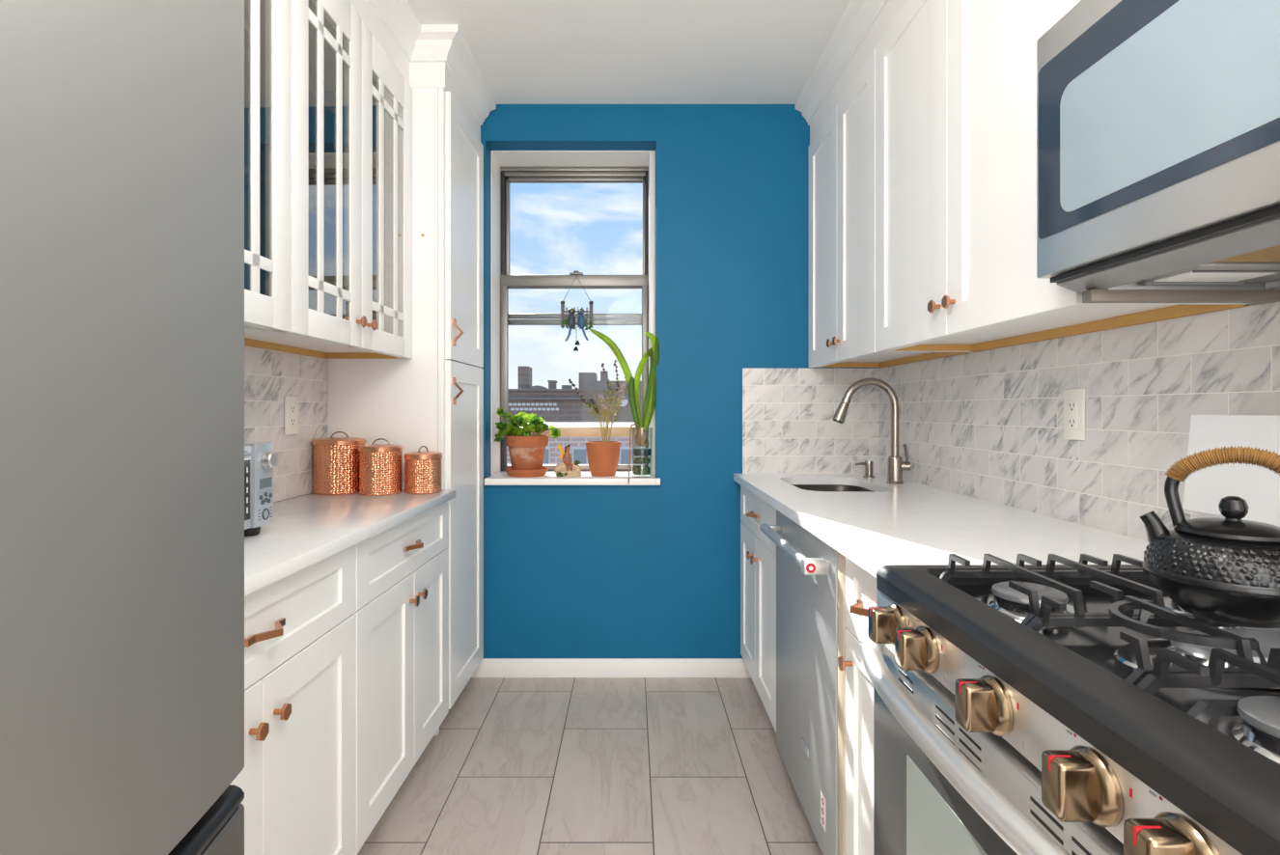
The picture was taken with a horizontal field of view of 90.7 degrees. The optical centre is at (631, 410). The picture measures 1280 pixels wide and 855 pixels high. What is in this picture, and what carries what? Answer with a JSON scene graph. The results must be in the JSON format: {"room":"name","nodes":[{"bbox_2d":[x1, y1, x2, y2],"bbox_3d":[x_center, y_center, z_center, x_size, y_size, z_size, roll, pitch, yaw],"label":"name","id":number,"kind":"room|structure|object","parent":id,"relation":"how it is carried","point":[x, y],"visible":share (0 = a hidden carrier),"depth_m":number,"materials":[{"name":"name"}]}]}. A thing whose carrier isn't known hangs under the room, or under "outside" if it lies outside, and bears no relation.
{"room":"kitchen","nodes":[
{"label":"kitchen","id":0,"kind":"room"},
{"bbox_2d":[504,434,549,470],"bbox_3d":[-0.476,0.202,2.886,0.198,0.173,0.198,0,0,0],"label":"flower pot","id":1,"kind":"object","parent":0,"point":[526,452],"depth_m":2.82,"materials":[{"name":"ceramic"}]},
{"bbox_2d":[357,677,822,854],"bbox_3d":[-0.125,1.204,-0.057,3.250,0.060,5.687,0,0,0],"label":"floor","id":2,"kind":"structure","parent":0,"point":[515,765],"depth_m":2.04,"materials":[{"name":"tile"}]},
{"bbox_2d":[0,0,244,854],"bbox_3d":[-0.766,0.274,0.430,0.628,1.800,0.700,0,0,0],"label":"refrigerator","id":3,"kind":"object","parent":2,"relation":"on","point":[122,122],"visible":1,"depth_m":0.56,"materials":[{"name":"grey metal"}]},
{"bbox_2d":[230,544,355,854],"bbox_3d":[-0.881,0.745,1.169,0.482,0.858,0.750,0,0,1],"label":"base cabinet","id":4,"kind":"object","parent":2,"relation":"on","point":[296,780],"visible":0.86,"depth_m":1.30,"materials":[{"name":"white paint"}]},
{"bbox_2d":[244,489,455,596],"bbox_3d":[-0.877,0.300,1.535,0.466,0.030,1.492,0,0,1],"label":"countertop","id":5,"kind":"structure","parent":4,"relation":"on","point":[306,530],"depth_m":1.55,"materials":[{"name":"white stone"}]},
{"bbox_2d":[244,442,278,536],"bbox_3d":[-0.955,0.179,1.255,0.292,0.210,0.440,0,0,1],"label":"toaster oven","id":6,"kind":"object","parent":5,"relation":"on","point":[260,459],"visible":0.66,"depth_m":1.42,"materials":[{"name":"silver metal"}]},
{"bbox_2d":[246,467,248,513],"bbox_3d":[-0.838,0.174,1.379,0.001,0.100,0.004,0,0,2],"label":"print","id":7,"kind":"object","parent":6,"relation":"attached to","point":[246,467],"depth_m":1.38},
{"bbox_2d":[311,431,365,495],"bbox_3d":[-1.013,0.179,2.196,0.170,0.211,0.170,0,0,1],"label":"copper canister","id":8,"kind":"object","parent":5,"relation":"on","point":[335,459],"visible":0.96,"depth_m":2.12,"materials":[{"name":"brown metal"}]},
{"bbox_2d":[358,438,403,496],"bbox_3d":[-0.858,0.191,2.167,0.143,0.188,0.143,0,0,1],"label":"copper canister","id":9,"kind":"object","parent":5,"relation":"on","point":[380,465],"visible":1,"depth_m":2.11,"materials":[{"name":"brown metal"}]},
{"bbox_2d":[404,445,442,494],"bbox_3d":[-0.723,0.204,2.198,0.127,0.161,0.127,0,0,1],"label":"copper canister","id":10,"kind":"object","parent":5,"relation":"on","point":[422,469],"visible":1,"depth_m":2.15,"materials":[{"name":"brown metal"}]},
{"bbox_2d":[353,500,448,854],"bbox_3d":[-0.868,0.745,1.914,0.482,0.858,0.736,0,0,1],"label":"base cabinet","id":11,"kind":"object","parent":2,"relation":"on","point":[402,613],"visible":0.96,"depth_m":1.82,"materials":[{"name":"white paint"}]},
{"bbox_2d":[327,87,483,735],"bbox_3d":[-0.857,0.006,2.530,0.482,2.336,0.501,0,0,1],"label":"pantry cabinet","id":12,"kind":"object","parent":2,"relation":"on","point":[433,399],"visible":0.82,"depth_m":2.30,"materials":[{"name":"white paint"}]},
{"bbox_2d":[740,485,776,732],"bbox_3d":[0.767,0.743,2.441,0.646,0.863,0.685,0,0,0],"label":"base cabinet","id":13,"kind":"object","parent":2,"relation":"on","point":[758,551],"visible":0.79,"depth_m":2.39,"materials":[{"name":"white paint"}]},
{"bbox_2d":[733,473,1148,578],"bbox_3d":[0.775,0.294,1.963,0.648,0.030,1.647,0,0,0],"label":"countertop","id":14,"kind":"structure","parent":13,"relation":"on","point":[908,522],"depth_m":1.52,"materials":[{"name":"white stone"}]},
{"bbox_2d":[792,484,872,491],"bbox_3d":[0.762,0.398,2.395,0.349,0.176,0.484,0,0,0],"label":"sink","id":15,"kind":"object","parent":14,"relation":"in","point":[815,487],"visible":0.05,"depth_m":2.63,"materials":[{"name":"metal"}]},
{"bbox_2d":[855,461,875,477],"bbox_3d":[0.966,0.245,2.620,0.085,0.067,0.048,0,0,0],"label":"soap dispenser","id":16,"kind":"object","parent":14,"relation":"on","point":[869,465],"visible":1,"depth_m":2.61,"materials":[{"name":"silver metal"}]},
{"bbox_2d":[832,377,911,484],"bbox_3d":[0.914,0.078,2.410,0.294,0.402,0.062,0,0,0],"label":"kitchen faucet","id":17,"kind":"object","parent":14,"relation":"on","point":[896,465],"visible":1,"depth_m":2.40,"materials":[{"name":"silver metal"}]},
{"bbox_2d":[759,509,846,854],"bbox_3d":[0.746,0.743,1.762,0.664,0.862,0.663,0,0,0],"label":"dishwasher","id":18,"kind":"object","parent":2,"relation":"on","point":[811,627],"visible":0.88,"depth_m":1.64,"materials":[{"name":"grey metal"}]},
{"bbox_2d":[837,556,876,854],"bbox_3d":[0.766,0.743,1.280,0.647,0.863,0.280,0,0,0],"label":"base cabinet","id":19,"kind":"object","parent":2,"relation":"on","point":[860,585],"visible":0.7,"depth_m":1.35,"materials":[{"name":"white paint"}]},
{"bbox_2d":[861,415,1279,854],"bbox_3d":[0.719,0.591,0.766,0.734,1.166,0.767,0,0,0],"label":"gas stove","id":20,"kind":"object","parent":2,"relation":"on","point":[1071,708],"visible":0.88,"depth_m":0.74,"materials":[{"name":"grey metal"}]},
{"bbox_2d":[876,564,1279,854],"bbox_3d":[0.733,0.297,0.760,0.594,0.041,0.756,0,0,0],"label":"cooktop","id":21,"kind":"object","parent":20,"relation":"in","point":[1206,750],"depth_m":0.66,"materials":[{"name":"black metal"}]},
{"bbox_2d":[1139,445,1279,628],"bbox_3d":[0.716,0.144,0.752,0.171,0.204,0.171,0,0,0],"label":"kettle","id":22,"kind":"object","parent":20,"relation":"on","point":[1226,570],"visible":1,"depth_m":0.72,"materials":[{"name":"metal"}]},
{"bbox_2d":[585,441,620,476],"bbox_3d":[-0.128,0.221,2.884,0.162,0.154,0.162,0,0,0],"label":"flower pot","id":23,"kind":"object","parent":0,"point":[602,457],"depth_m":2.83,"materials":[{"name":"ceramic"}]},
{"bbox_2d":[407,0,850,104],"bbox_3d":[-0.125,-1.399,-0.057,3.250,0.100,5.687,0,0,0],"label":"ceiling","id":24,"kind":"structure","parent":0,"point":[524,51],"depth_m":2.35,"materials":[{"name":"paint"}]},
{"bbox_2d":[480,104,880,658],"bbox_3d":[0.000,-0.087,2.974,2.600,2.524,0.373,0,0,0],"label":"wall","id":25,"kind":"structure","parent":0,"point":[570,571],"depth_m":2.79,"materials":[{"name":"teal paint"}]},
{"bbox_2d":[348,0,496,140],"bbox_3d":[-0.718,-1.256,1.752,0.208,0.186,2.062,0,0,1],"label":"trim","id":26,"kind":"structure","parent":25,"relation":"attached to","point":[426,55],"depth_m":2.26,"materials":[{"name":"white paint"}]},
{"bbox_2d":[484,150,660,485],"bbox_3d":[-0.258,-0.430,2.956,0.769,1.514,0.398,0,0,0],"label":"window","id":27,"kind":"structure","parent":25,"relation":"in","point":[508,167],"depth_m":3.07,"materials":[{"name":"wood"}]},
{"bbox_2d":[493,408,560,477],"bbox_3d":[-0.475,0.144,2.886,0.304,0.309,0.201,0,0,0],"label":"geranium","id":28,"kind":"object","parent":27,"relation":"on","point":[526,450],"visible":1,"depth_m":2.84,"materials":[{"name":"ceramic"}]},
{"bbox_2d":[554,444,582,476],"bbox_3d":[-0.287,0.226,2.858,0.126,0.147,0.082,0,0,0],"label":"figurine","id":29,"kind":"object","parent":27,"relation":"on","point":[567,468],"visible":1,"depth_m":2.85,"materials":[{"name":"stone"}]},
{"bbox_2d":[560,278,593,351],"bbox_3d":[-0.261,-0.466,3.017,0.158,0.360,0.062,0,0,0],"label":"bird ornament","id":30,"kind":"object","parent":27,"relation":"hanging from","point":[570,321],"visible":1,"depth_m":3.02,"materials":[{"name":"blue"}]},
{"bbox_2d":[568,360,627,476],"bbox_3d":[-0.140,0.035,2.890,0.255,0.528,0.162,0,0,27],"label":"lavender","id":31,"kind":"object","parent":27,"relation":"on","point":[602,456],"visible":0.98,"depth_m":2.86,"materials":[{"name":"ceramic"}]},
{"bbox_2d":[631,440,652,477],"bbox_3d":[0.047,0.188,2.834,0.098,0.219,0.098,0,0,0],"label":"glass vase","id":32,"kind":"object","parent":27,"relation":"on","point":[642,470],"visible":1,"depth_m":2.80,"materials":[{"name":"teal"}]},
{"bbox_2d":[589,329,659,483],"bbox_3d":[-0.032,-0.024,2.806,0.313,0.688,0.120,0,0,0],"label":"amaryllis","id":33,"kind":"object","parent":32,"relation":"in","point":[633,383],"visible":1,"depth_m":2.83,"materials":[{"name":"green plant"}]},
{"bbox_2d":[471,658,751,677],"bbox_3d":[-0.090,1.133,2.779,1.300,0.082,0.015,0,0,0],"label":"baseboard","id":34,"kind":"structure","parent":25,"relation":"attached to","point":[487,667],"depth_m":2.77,"materials":[{"name":"white paint"}]},
{"bbox_2d":[742,368,879,473],"bbox_3d":[0.790,0.047,2.782,0.602,0.463,0.008,0,0,0],"label":"tile backsplash","id":35,"kind":"structure","parent":25,"relation":"attached to","point":[789,427],"depth_m":2.78,"materials":[{"name":"stone"}]},
{"bbox_2d":[794,0,907,143],"bbox_3d":[0.759,-1.256,1.342,0.079,0.186,2.884,0,0,0],"label":"trim","id":36,"kind":"structure","parent":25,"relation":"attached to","point":[863,23],"depth_m":2.27,"materials":[{"name":"white paint"}]},
{"bbox_2d":[885,303,1263,367],"bbox_3d":[1.160,-0.087,-0.006,0.120,2.524,5.587,0,0,0],"label":"wall","id":37,"kind":"structure","parent":0,"point":[1251,304],"depth_m":1.34,"materials":[{"name":"white paint"}]},
{"bbox_2d":[808,48,971,367],"bbox_3d":[0.922,-0.673,2.402,0.336,0.977,0.761,0,0,0],"label":"upper cabinet","id":38,"kind":"object","parent":37,"relation":"attached to","point":[842,154],"visible":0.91,"depth_m":2.32,"materials":[{"name":"white paint"}]},
{"bbox_2d":[875,0,1251,352],"bbox_3d":[0.922,-0.673,1.562,0.336,0.977,0.913,0,0,0],"label":"upper cabinet","id":39,"kind":"object","parent":37,"relation":"attached to","point":[956,80],"visible":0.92,"depth_m":1.51,"materials":[{"name":"white paint"}]},
{"bbox_2d":[879,301,1279,542],"bbox_3d":[1.095,0.047,1.439,0.008,0.463,2.678,0,0,0],"label":"tile backsplash","id":40,"kind":"structure","parent":37,"relation":"attached to","point":[986,425],"depth_m":1.51,"materials":[{"name":"stone"}]},
{"bbox_2d":[1063,389,1085,440],"bbox_3d":[1.086,0.011,1.553,0.009,0.125,0.072,0,0,0],"label":"wall outlet","id":41,"kind":"object","parent":40,"relation":"attached to","point":[1073,399],"visible":1,"depth_m":1.55,"materials":[{"name":"white plastic"}]},
{"bbox_2d":[1067,400,1077,428],"bbox_3d":[1.083,0.011,1.553,0.003,0.068,0.034,0,0,0],"label":"receptacle","id":42,"kind":"object","parent":41,"relation":"attached to","point":[1071,404],"depth_m":1.55,"materials":[{"name":"white plastic"}]},
{"bbox_2d":[1036,0,1279,303],"bbox_3d":[0.894,-0.413,0.725,0.383,0.464,0.756,0,0,0],"label":"microwave oven","id":43,"kind":"object","parent":37,"relation":"attached to","point":[1158,121],"visible":1,"depth_m":0.88,"materials":[{"name":"grey metal"}]},
{"bbox_3d":[-1.202,-0.087,0.022,0.112,2.524,5.525,0,0,1],"label":"wall","id":44,"kind":"structure","parent":0,"visible":0},
{"bbox_2d":[244,0,290,332],"bbox_3d":[-0.952,-0.673,1.145,0.332,0.978,0.708,0,0,1],"label":"upper cabinet","id":45,"kind":"object","parent":44,"relation":"attached to","point":[266,22],"visible":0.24,"depth_m":1.44,"materials":[{"name":"white paint"}]},
{"bbox_2d":[244,20,265,48],"bbox_3d":[-0.983,-0.855,1.145,0.245,0.018,0.666,0,0,1],"label":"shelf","id":46,"kind":"object","parent":45,"relation":"attached to","point":[246,26],"depth_m":1.46,"materials":[{"name":"white wood"}]},
{"bbox_2d":[244,165,265,185],"bbox_3d":[-0.983,-0.534,1.145,0.245,0.018,0.666,0,0,1],"label":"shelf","id":47,"kind":"object","parent":45,"relation":"attached to","point":[246,169],"depth_m":1.46,"materials":[{"name":"white wood"}]},
{"bbox_2d":[244,345,327,501],"bbox_3d":[-1.115,0.050,1.506,0.008,0.468,1.556,0,0,1],"label":"tile backsplash","id":48,"kind":"structure","parent":44,"relation":"attached to","point":[269,375],"depth_m":2.01,"materials":[{"name":"stone"}]},
{"bbox_2d":[284,395,298,435],"bbox_3d":[-1.097,0.017,2.042,0.009,0.125,0.072,0,0,1],"label":"wall outlet","id":49,"kind":"object","parent":48,"relation":"attached to","point":[291,402],"visible":1,"depth_m":2.04,"materials":[{"name":"white plastic"}]},
{"bbox_2d":[289,404,295,425],"bbox_3d":[-1.094,0.017,2.042,0.003,0.068,0.034,0,0,1],"label":"receptacle","id":50,"kind":"object","parent":49,"relation":"attached to","point":[292,406],"depth_m":2.04,"materials":[{"name":"white plastic"}]},
{"bbox_2d":[244,0,412,359],"bbox_3d":[-0.938,-0.673,1.893,0.332,0.978,0.776,0,0,1],"label":"upper cabinet","id":51,"kind":"object","parent":44,"relation":"attached to","point":[351,105],"visible":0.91,"depth_m":1.86,"materials":[{"name":"white paint"}]},
{"bbox_2d":[308,83,392,173],"bbox_3d":[-0.970,-0.855,1.893,0.245,0.018,0.734,0,0,1],"label":"shelf","id":52,"kind":"object","parent":51,"relation":"attached to","point":[329,111],"depth_m":1.99,"materials":[{"name":"white wood"}]},
{"bbox_2d":[308,204,392,263],"bbox_3d":[-0.970,-0.534,1.893,0.245,0.018,0.734,0,0,1],"label":"shelf","id":53,"kind":"object","parent":51,"relation":"attached to","point":[329,224],"depth_m":2.00,"materials":[{"name":"white wood"}]},
{"label":"outside","id":54,"kind":"structure","parent":0,"visible":0},
{"bbox_3d":[-15.000,15.274,83.000,150.000,0.200,154.000,0,0,0],"label":"ground","id":55,"kind":"structure","parent":54,"visible":0},
{"bbox_2d":[508,366,641,421],"bbox_3d":[-4.126,5.955,51.825,14.783,18.439,12.350,0,0,0],"label":"rooftop building","id":56,"kind":"structure","parent":55,"relation":"on","point":[551,403],"depth_m":46.00,"materials":[{"name":"concrete"}]},
{"bbox_2d":[506,421,644,464],"bbox_3d":[-1.892,7.864,24.940,8.015,14.621,8.120,0,0,0],"label":"brick building","id":57,"kind":"structure","parent":55,"relation":"on","point":[577,450],"depth_m":21.00,"materials":[{"name":"white"}]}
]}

